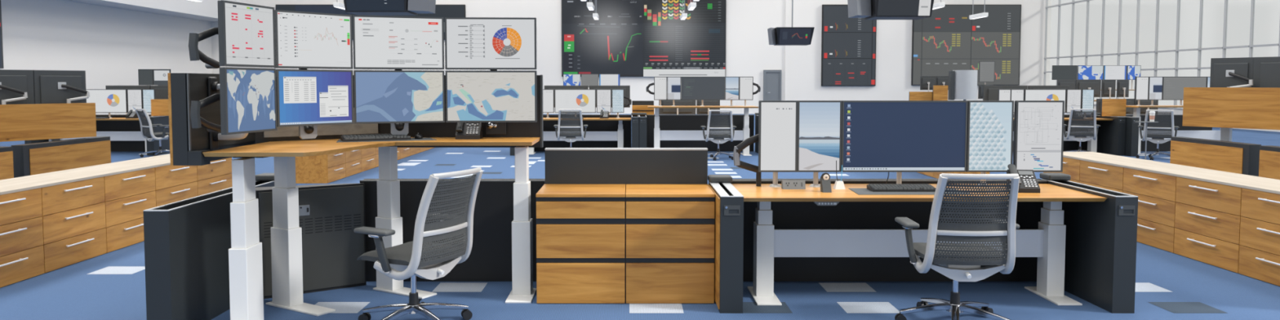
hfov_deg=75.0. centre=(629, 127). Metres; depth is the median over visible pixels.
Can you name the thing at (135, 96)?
monitor
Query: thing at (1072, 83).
monitor
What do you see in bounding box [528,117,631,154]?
desk
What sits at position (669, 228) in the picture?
base cabinet
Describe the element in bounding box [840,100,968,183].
monitor
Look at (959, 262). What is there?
office chair
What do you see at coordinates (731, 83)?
monitor
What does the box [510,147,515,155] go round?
partition panel
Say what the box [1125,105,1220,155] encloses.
desk
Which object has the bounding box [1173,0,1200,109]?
window
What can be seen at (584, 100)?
monitor
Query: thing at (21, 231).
base cabinet
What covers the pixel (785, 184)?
power outlet
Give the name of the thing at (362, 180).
cable tray
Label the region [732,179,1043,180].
cable tray
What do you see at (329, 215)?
partition panel
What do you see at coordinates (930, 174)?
base cabinet
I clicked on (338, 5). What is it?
pendant lamp
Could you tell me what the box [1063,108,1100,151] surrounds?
office chair
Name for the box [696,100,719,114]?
monitor
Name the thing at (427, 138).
desk mat
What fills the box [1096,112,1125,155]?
partition panel
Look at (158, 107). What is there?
divider
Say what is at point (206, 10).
trim
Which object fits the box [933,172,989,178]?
base cabinet
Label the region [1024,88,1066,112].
monitor
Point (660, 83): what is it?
monitor
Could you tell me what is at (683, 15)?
pendant lamp
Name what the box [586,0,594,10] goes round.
pendant lamp
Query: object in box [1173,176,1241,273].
base cabinet
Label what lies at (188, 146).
desk
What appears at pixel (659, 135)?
desk
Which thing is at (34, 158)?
partition panel
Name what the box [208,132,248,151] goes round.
monitor arm
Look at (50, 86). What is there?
monitor
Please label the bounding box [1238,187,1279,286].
base cabinet
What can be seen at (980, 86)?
monitor
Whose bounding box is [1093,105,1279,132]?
wall
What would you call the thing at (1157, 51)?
window
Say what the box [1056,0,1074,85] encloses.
window
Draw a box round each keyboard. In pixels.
[95,116,109,119]
[340,133,411,142]
[563,116,583,119]
[866,183,936,191]
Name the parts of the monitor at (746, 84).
folded arm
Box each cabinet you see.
[0,187,44,287]
[41,176,106,272]
[104,167,155,253]
[154,164,197,206]
[196,157,232,195]
[295,151,346,183]
[345,149,361,177]
[360,147,375,172]
[374,147,378,167]
[397,147,399,159]
[400,147,410,159]
[410,147,420,155]
[420,147,428,152]
[535,184,625,303]
[625,184,715,303]
[918,172,933,177]
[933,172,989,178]
[947,70,977,100]
[1043,156,1079,182]
[1079,160,1124,192]
[1123,167,1176,253]
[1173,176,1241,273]
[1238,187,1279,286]
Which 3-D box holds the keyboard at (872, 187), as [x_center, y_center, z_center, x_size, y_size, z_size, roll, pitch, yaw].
[1.900,0.417,5.821,0.450,0.038,0.150,0,3,0]
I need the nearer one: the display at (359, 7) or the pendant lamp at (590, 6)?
the display at (359, 7)
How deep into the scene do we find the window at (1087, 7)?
36.11 m
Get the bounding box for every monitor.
[0,69,34,104]
[32,70,89,103]
[85,88,128,118]
[105,85,150,114]
[127,88,142,111]
[137,69,153,85]
[142,88,155,116]
[150,85,168,99]
[152,69,170,84]
[188,0,275,68]
[190,66,277,134]
[274,9,352,69]
[275,69,353,138]
[352,14,444,70]
[353,70,444,134]
[444,17,536,71]
[445,71,537,134]
[542,88,554,118]
[544,85,588,114]
[555,88,595,115]
[563,74,580,85]
[581,74,598,87]
[589,85,630,114]
[596,88,611,112]
[599,74,619,85]
[612,88,631,118]
[645,76,666,106]
[658,100,695,114]
[666,76,680,106]
[680,76,724,106]
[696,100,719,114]
[724,76,739,106]
[733,100,797,186]
[738,76,760,106]
[796,100,841,186]
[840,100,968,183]
[920,75,935,91]
[935,75,948,89]
[966,100,1013,185]
[977,84,993,98]
[978,61,995,84]
[982,85,1027,100]
[997,88,1011,100]
[1010,88,1024,109]
[1013,100,1064,172]
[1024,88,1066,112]
[1027,85,1069,106]
[1051,65,1077,79]
[1057,80,1075,88]
[1065,88,1081,118]
[1075,80,1101,97]
[1077,65,1103,79]
[1080,88,1094,118]
[1096,98,1133,114]
[1101,80,1115,98]
[1102,65,1126,79]
[1116,80,1128,98]
[1126,65,1141,89]
[1133,98,1158,114]
[1134,76,1149,106]
[1148,76,1163,106]
[1162,76,1207,106]
[1206,76,1209,87]
[1209,57,1253,87]
[1252,56,1279,87]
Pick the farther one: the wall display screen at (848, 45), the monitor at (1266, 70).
the wall display screen at (848, 45)
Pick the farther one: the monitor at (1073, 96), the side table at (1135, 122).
the monitor at (1073, 96)
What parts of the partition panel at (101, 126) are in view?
edge trim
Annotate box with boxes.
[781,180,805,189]
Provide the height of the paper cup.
0.200 m
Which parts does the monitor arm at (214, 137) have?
mount plate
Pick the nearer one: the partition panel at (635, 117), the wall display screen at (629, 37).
the partition panel at (635, 117)
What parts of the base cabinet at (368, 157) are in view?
drawer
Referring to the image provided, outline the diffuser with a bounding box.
[688,6,695,10]
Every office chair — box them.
[134,108,169,157]
[353,167,483,319]
[553,109,587,147]
[700,109,736,160]
[894,173,1019,319]
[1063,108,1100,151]
[1135,109,1179,159]
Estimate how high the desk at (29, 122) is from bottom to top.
1.235 m
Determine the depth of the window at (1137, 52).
32.52 m
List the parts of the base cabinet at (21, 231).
handle, handle, handle, drawer, drawer, drawer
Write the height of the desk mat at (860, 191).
0.003 m
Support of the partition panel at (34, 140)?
on the floor
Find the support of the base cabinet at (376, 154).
on the floor
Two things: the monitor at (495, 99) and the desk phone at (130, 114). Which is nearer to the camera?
the monitor at (495, 99)
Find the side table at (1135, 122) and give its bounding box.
[1134,121,1158,160]
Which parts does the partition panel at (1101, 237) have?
edge trim, edge trim, latch plate, trim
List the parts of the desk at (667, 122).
edge trim, edge trim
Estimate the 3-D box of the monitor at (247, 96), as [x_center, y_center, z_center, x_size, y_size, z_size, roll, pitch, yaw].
[-2.351,-0.161,4.860,0.310,0.378,0.490,1,3,12]
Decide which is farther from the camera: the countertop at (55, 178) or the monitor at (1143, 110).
the monitor at (1143, 110)
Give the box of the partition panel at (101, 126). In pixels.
[95,114,151,151]
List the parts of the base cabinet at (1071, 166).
drawer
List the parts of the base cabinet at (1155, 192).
handle, handle, handle, drawer, drawer, drawer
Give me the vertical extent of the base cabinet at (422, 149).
0.680 m
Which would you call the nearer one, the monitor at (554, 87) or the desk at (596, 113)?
the monitor at (554, 87)
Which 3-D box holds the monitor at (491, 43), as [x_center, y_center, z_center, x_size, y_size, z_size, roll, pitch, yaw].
[-0.978,-0.544,5.928,0.633,0.466,0.206,0,3,-3]
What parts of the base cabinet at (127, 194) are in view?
drawer, drawer, drawer, handle, handle, handle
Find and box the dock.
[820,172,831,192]
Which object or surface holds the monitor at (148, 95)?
on the desk at (114, 135)
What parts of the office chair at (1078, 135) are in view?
frame, backrest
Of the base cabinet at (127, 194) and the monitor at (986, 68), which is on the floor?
the base cabinet at (127, 194)
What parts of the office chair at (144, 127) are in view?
backrest, leg, frame, seat, arm post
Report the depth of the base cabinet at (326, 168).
12.42 m
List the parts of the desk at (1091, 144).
leg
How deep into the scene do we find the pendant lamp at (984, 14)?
29.32 m
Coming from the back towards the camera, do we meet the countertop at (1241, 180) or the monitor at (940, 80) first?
the monitor at (940, 80)
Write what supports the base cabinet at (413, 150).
on the floor
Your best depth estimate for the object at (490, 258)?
6.27 m
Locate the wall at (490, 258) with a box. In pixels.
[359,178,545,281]
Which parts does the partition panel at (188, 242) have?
trim, edge trim, edge trim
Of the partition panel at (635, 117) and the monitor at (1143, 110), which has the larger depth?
the monitor at (1143, 110)
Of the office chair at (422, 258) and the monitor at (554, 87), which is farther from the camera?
the monitor at (554, 87)
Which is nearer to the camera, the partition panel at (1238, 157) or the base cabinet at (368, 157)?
the partition panel at (1238, 157)
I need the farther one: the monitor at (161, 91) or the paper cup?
the monitor at (161, 91)
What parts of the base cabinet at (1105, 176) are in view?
handle, drawer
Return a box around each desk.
[0,102,96,142]
[60,117,146,154]
[167,72,543,319]
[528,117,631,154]
[533,114,754,151]
[563,111,619,114]
[647,106,758,155]
[731,183,1106,305]
[1013,114,1212,151]
[1013,117,1113,152]
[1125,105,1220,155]
[1182,87,1279,142]
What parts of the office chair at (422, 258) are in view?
arm post, leg, leg, seat, leg, frame, tension knob, leg, backrest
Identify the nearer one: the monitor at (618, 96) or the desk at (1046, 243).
the desk at (1046, 243)
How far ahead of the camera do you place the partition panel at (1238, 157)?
10.44 m
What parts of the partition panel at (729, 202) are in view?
edge trim, latch plate, edge trim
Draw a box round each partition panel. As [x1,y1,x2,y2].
[0,146,13,180]
[11,136,111,177]
[24,139,48,143]
[95,114,151,151]
[142,173,274,319]
[146,115,169,155]
[255,182,366,298]
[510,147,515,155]
[631,112,639,147]
[639,112,646,147]
[707,174,743,313]
[730,178,1047,281]
[755,112,758,153]
[1039,173,1137,313]
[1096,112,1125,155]
[1119,115,1139,156]
[1169,136,1261,176]
[1258,145,1279,179]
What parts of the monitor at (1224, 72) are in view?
mount plate, arm, arm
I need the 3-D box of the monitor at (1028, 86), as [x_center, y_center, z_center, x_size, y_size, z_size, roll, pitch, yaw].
[9.535,-0.620,18.939,0.930,0.690,0.150,0,3,0]
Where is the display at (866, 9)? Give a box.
[847,0,933,19]
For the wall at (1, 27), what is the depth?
26.38 m
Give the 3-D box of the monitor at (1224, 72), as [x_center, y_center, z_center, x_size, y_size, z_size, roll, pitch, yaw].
[7.938,-0.498,11.013,0.172,0.861,0.544,-2,4,-31]
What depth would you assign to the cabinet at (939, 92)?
23.85 m
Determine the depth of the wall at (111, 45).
31.21 m
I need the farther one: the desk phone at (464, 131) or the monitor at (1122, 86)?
the monitor at (1122, 86)
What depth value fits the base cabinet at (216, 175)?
9.22 m
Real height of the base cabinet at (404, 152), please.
0.680 m
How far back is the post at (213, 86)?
4.99 m
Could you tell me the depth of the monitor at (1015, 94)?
17.72 m
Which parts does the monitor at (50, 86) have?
mount plate, arm, arm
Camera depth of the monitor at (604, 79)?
29.93 m
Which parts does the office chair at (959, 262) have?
arm post, leg, leg, leg, seat, frame, tension knob, backrest, leg, leg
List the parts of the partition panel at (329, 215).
latch plate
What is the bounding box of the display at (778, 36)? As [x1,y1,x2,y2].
[767,0,814,45]
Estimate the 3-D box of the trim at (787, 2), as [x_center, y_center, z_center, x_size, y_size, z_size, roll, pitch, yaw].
[7.510,-8.163,39.590,0.180,15.000,0.050,0,3,0]
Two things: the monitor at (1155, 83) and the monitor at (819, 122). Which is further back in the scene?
the monitor at (1155, 83)
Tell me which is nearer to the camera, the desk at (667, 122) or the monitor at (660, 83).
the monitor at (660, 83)
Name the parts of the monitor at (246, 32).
arm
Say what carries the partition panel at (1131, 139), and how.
on the floor
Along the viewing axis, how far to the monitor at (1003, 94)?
17.72 m
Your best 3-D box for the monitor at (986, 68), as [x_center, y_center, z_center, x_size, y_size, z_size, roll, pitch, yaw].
[10.723,-1.386,25.117,0.461,1.240,0.150,0,3,0]
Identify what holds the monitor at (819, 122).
on the desk at (1046, 243)
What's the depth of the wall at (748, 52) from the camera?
39.85 m
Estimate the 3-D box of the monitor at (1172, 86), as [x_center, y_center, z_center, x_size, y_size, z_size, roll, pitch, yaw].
[11.492,-0.765,17.339,0.905,0.605,0.150,0,3,0]
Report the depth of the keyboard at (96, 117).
17.41 m
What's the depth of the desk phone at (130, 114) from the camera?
17.58 m
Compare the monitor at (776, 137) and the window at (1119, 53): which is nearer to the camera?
the monitor at (776, 137)
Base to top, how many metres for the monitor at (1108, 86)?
0.580 m
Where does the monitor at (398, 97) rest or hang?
on the desk at (188, 146)
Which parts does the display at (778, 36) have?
panel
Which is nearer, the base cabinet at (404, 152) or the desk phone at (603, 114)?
the base cabinet at (404, 152)
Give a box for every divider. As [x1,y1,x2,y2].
[151,99,168,115]
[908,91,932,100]
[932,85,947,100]
[1100,98,1126,115]
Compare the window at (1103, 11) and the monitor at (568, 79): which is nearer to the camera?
the monitor at (568, 79)
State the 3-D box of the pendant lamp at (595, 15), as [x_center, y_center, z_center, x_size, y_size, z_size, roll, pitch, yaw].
[-1.220,-9.512,29.527,0.180,11.212,1.200,0,3,0]
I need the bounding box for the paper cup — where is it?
[1149,111,1155,121]
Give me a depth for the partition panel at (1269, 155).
9.57 m
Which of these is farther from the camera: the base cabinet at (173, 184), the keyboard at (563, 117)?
the keyboard at (563, 117)
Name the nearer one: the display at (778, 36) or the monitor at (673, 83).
the monitor at (673, 83)
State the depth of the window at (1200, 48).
28.94 m
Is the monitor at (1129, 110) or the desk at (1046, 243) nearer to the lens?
the desk at (1046, 243)
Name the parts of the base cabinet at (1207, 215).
handle, handle, handle, drawer, drawer, drawer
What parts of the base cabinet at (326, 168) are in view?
drawer, drawer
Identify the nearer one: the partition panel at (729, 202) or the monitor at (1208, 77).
the partition panel at (729, 202)
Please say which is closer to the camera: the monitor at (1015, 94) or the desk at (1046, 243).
the desk at (1046, 243)
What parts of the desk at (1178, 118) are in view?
edge trim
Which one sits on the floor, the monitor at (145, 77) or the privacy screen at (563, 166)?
the privacy screen at (563, 166)
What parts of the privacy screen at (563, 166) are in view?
trim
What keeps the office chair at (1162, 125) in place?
on the floor
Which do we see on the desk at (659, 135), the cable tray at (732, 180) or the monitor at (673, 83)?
the monitor at (673, 83)
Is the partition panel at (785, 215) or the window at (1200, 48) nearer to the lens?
the partition panel at (785, 215)
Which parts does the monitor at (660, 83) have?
folded arm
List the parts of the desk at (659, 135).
leg, leg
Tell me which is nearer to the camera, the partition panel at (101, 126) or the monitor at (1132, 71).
the partition panel at (101, 126)
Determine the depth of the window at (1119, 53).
33.73 m
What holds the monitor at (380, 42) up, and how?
attached to the desk at (188, 146)
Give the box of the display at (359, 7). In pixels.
[343,0,435,15]
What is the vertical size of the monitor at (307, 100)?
0.454 m
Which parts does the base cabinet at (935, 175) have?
drawer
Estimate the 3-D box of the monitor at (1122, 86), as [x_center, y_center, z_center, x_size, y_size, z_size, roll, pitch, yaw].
[14.179,-1.091,23.921,0.326,0.580,0.150,0,3,0]
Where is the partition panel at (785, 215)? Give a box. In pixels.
[730,178,1047,281]
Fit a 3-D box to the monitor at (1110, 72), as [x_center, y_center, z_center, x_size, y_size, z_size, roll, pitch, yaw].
[17.424,-1.817,30.001,0.816,0.870,0.150,0,3,0]
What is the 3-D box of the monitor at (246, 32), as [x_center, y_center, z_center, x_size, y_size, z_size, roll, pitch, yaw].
[-2.351,-0.532,4.840,0.310,0.371,0.490,1,3,12]
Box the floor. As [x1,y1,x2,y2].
[0,114,1279,319]
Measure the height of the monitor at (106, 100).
0.615 m
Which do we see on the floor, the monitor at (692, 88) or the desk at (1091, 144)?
the desk at (1091, 144)
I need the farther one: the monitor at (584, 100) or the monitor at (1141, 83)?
the monitor at (584, 100)
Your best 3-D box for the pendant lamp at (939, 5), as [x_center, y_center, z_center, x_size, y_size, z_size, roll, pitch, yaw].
[9.450,-9.295,25.533,0.180,11.212,1.200,0,3,0]
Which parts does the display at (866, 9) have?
panel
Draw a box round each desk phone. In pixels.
[125,109,137,118]
[455,122,482,139]
[600,109,608,118]
[1006,164,1039,193]
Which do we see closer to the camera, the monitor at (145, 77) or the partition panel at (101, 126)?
the partition panel at (101, 126)
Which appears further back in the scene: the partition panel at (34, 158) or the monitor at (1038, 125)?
the partition panel at (34, 158)
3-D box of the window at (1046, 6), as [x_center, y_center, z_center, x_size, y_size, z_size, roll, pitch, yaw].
[19.830,-8.403,38.950,0.120,14.450,1.203,0,3,0]
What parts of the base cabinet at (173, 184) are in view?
drawer, drawer, handle, handle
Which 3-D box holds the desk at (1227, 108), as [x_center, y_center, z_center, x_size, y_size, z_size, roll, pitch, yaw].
[8.335,0.201,10.692,0.780,1.437,1.946,-2,4,-31]
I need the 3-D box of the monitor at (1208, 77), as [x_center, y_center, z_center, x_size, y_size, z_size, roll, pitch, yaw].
[12.095,-0.765,17.339,0.290,0.605,0.150,0,3,0]
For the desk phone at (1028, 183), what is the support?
on the desk at (1046, 243)
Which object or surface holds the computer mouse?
on the desk mat at (427, 138)
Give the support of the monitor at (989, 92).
on the desk
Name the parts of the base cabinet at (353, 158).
drawer, drawer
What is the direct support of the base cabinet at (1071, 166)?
on the floor
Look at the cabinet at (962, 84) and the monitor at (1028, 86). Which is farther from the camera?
the cabinet at (962, 84)
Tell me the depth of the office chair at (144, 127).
16.72 m
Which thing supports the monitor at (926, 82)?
on the desk
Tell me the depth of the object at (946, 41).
39.73 m
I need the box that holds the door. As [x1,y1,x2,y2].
[763,70,782,100]
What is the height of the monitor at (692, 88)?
0.615 m
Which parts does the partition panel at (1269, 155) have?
panel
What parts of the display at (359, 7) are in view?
panel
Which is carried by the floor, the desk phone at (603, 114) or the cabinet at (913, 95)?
the cabinet at (913, 95)
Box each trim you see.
[63,0,239,22]
[784,0,789,100]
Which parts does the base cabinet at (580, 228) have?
drawer, drawer, drawer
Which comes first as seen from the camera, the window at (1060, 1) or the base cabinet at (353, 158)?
the base cabinet at (353, 158)
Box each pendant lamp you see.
[333,0,345,9]
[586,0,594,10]
[592,0,599,19]
[680,0,687,19]
[687,0,696,10]
[932,0,945,9]
[968,0,988,19]
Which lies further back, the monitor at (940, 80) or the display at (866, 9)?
the monitor at (940, 80)
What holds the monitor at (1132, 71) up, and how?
on the desk
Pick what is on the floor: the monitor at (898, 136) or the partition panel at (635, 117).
the partition panel at (635, 117)
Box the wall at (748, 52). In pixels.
[211,0,1051,114]
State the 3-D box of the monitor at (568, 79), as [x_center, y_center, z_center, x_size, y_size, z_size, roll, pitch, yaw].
[-2.088,-1.588,30.013,0.624,0.710,0.150,0,3,0]
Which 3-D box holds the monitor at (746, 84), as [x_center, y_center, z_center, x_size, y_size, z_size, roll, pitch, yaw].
[2.491,-0.760,17.340,0.452,0.615,0.150,0,3,0]
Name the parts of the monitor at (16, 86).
arm, arm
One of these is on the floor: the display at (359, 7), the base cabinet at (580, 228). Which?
the base cabinet at (580, 228)
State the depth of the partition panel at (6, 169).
9.48 m
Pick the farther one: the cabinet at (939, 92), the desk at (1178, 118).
the cabinet at (939, 92)
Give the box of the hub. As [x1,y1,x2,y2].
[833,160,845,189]
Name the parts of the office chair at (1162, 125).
arm post, leg, frame, backrest, leg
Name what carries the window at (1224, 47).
in the wall at (1176, 111)
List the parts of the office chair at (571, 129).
seat, backrest, frame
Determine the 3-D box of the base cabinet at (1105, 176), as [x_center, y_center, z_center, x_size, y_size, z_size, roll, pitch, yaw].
[5.041,0.700,8.481,0.598,0.680,0.780,0,3,0]
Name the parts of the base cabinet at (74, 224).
drawer, drawer, drawer, handle, handle, handle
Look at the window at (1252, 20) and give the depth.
26.54 m
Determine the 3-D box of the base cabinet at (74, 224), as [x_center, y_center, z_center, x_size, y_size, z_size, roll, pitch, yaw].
[-4.861,0.785,6.923,0.598,0.680,0.780,0,3,0]
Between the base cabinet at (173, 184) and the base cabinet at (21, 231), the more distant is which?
the base cabinet at (173, 184)
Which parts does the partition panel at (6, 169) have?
panel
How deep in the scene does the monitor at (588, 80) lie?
29.94 m
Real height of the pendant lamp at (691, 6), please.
11.212 m
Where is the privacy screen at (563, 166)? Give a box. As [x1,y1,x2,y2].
[544,147,707,193]
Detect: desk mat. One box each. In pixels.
[336,137,436,142]
[848,187,972,195]
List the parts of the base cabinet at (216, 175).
drawer, drawer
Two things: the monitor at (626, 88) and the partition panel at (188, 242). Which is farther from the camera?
the monitor at (626, 88)
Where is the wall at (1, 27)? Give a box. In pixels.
[0,0,4,68]
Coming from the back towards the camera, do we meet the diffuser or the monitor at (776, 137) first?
the diffuser
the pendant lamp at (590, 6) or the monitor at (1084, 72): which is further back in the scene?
the monitor at (1084, 72)
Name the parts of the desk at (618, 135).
leg, leg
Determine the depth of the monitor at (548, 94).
17.73 m
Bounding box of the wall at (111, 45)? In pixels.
[0,0,212,114]
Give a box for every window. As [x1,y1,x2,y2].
[1043,0,1059,85]
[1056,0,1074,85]
[1070,0,1088,65]
[1084,0,1104,105]
[1099,0,1119,98]
[1116,0,1137,98]
[1134,0,1157,81]
[1154,0,1179,108]
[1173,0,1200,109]
[1197,0,1226,76]
[1222,0,1253,57]
[1249,0,1279,57]
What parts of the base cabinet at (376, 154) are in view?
drawer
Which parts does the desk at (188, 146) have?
edge trim, leg, leg, leg, leg, edge trim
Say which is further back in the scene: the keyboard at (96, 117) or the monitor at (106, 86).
the monitor at (106, 86)
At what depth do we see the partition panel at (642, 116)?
17.13 m
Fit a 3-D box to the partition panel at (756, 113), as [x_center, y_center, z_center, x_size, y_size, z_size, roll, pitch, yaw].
[2.795,0.119,17.642,0.160,0.845,1.042,0,3,0]
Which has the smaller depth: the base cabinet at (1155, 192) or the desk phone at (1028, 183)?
the desk phone at (1028, 183)
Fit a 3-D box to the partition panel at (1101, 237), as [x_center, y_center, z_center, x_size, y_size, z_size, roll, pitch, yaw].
[3.217,0.775,5.902,0.165,0.812,1.018,0,3,0]
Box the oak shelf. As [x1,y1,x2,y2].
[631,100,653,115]
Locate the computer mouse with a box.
[413,133,422,138]
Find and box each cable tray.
[362,179,545,180]
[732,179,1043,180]
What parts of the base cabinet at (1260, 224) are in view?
drawer, drawer, drawer, handle, handle, handle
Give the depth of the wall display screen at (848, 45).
39.75 m
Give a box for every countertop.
[0,154,170,195]
[1062,151,1279,194]
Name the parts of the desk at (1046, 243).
leg, leg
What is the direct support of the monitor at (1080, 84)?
on the desk
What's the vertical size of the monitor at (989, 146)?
0.627 m
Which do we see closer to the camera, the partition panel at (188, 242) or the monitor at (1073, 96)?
the partition panel at (188, 242)
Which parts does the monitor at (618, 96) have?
folded arm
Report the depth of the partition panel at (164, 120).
17.35 m
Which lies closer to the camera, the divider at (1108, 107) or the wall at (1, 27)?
the divider at (1108, 107)
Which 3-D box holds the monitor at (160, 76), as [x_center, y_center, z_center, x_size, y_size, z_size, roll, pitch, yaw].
[-14.570,-1.450,26.015,0.540,0.770,0.150,0,3,0]
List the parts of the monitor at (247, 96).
arm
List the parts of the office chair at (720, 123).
frame, backrest, leg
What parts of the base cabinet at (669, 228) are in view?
drawer, drawer, drawer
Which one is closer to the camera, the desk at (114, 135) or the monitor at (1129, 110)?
the desk at (114, 135)
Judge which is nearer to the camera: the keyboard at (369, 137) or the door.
the keyboard at (369, 137)
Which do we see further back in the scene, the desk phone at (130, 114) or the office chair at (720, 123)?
the desk phone at (130, 114)
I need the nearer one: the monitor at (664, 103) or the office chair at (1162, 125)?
the office chair at (1162, 125)
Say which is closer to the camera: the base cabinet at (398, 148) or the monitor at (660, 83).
the base cabinet at (398, 148)
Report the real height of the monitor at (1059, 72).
0.870 m
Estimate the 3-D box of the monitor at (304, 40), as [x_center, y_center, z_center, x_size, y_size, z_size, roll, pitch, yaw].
[-2.118,-0.519,5.473,0.206,0.466,0.531,3,4,40]
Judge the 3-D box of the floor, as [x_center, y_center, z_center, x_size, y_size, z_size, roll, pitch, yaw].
[-0.100,0.705,15.561,39.800,0.101,49.000,0,3,0]
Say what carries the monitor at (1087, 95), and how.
on the desk at (1091, 144)
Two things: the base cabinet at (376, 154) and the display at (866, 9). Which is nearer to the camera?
the base cabinet at (376, 154)
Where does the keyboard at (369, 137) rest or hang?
on the desk mat at (427, 138)
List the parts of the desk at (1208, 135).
leg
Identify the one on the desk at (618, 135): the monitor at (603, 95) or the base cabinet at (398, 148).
the monitor at (603, 95)
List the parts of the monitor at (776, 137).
folded arm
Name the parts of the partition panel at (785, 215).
edge trim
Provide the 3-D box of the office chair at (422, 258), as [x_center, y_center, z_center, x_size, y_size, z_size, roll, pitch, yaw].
[-1.320,0.733,5.109,0.749,0.980,0.704,2,4,28]
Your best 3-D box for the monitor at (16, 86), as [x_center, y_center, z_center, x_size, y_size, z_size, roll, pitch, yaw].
[-7.722,-0.307,10.187,0.172,0.814,0.840,2,4,29]

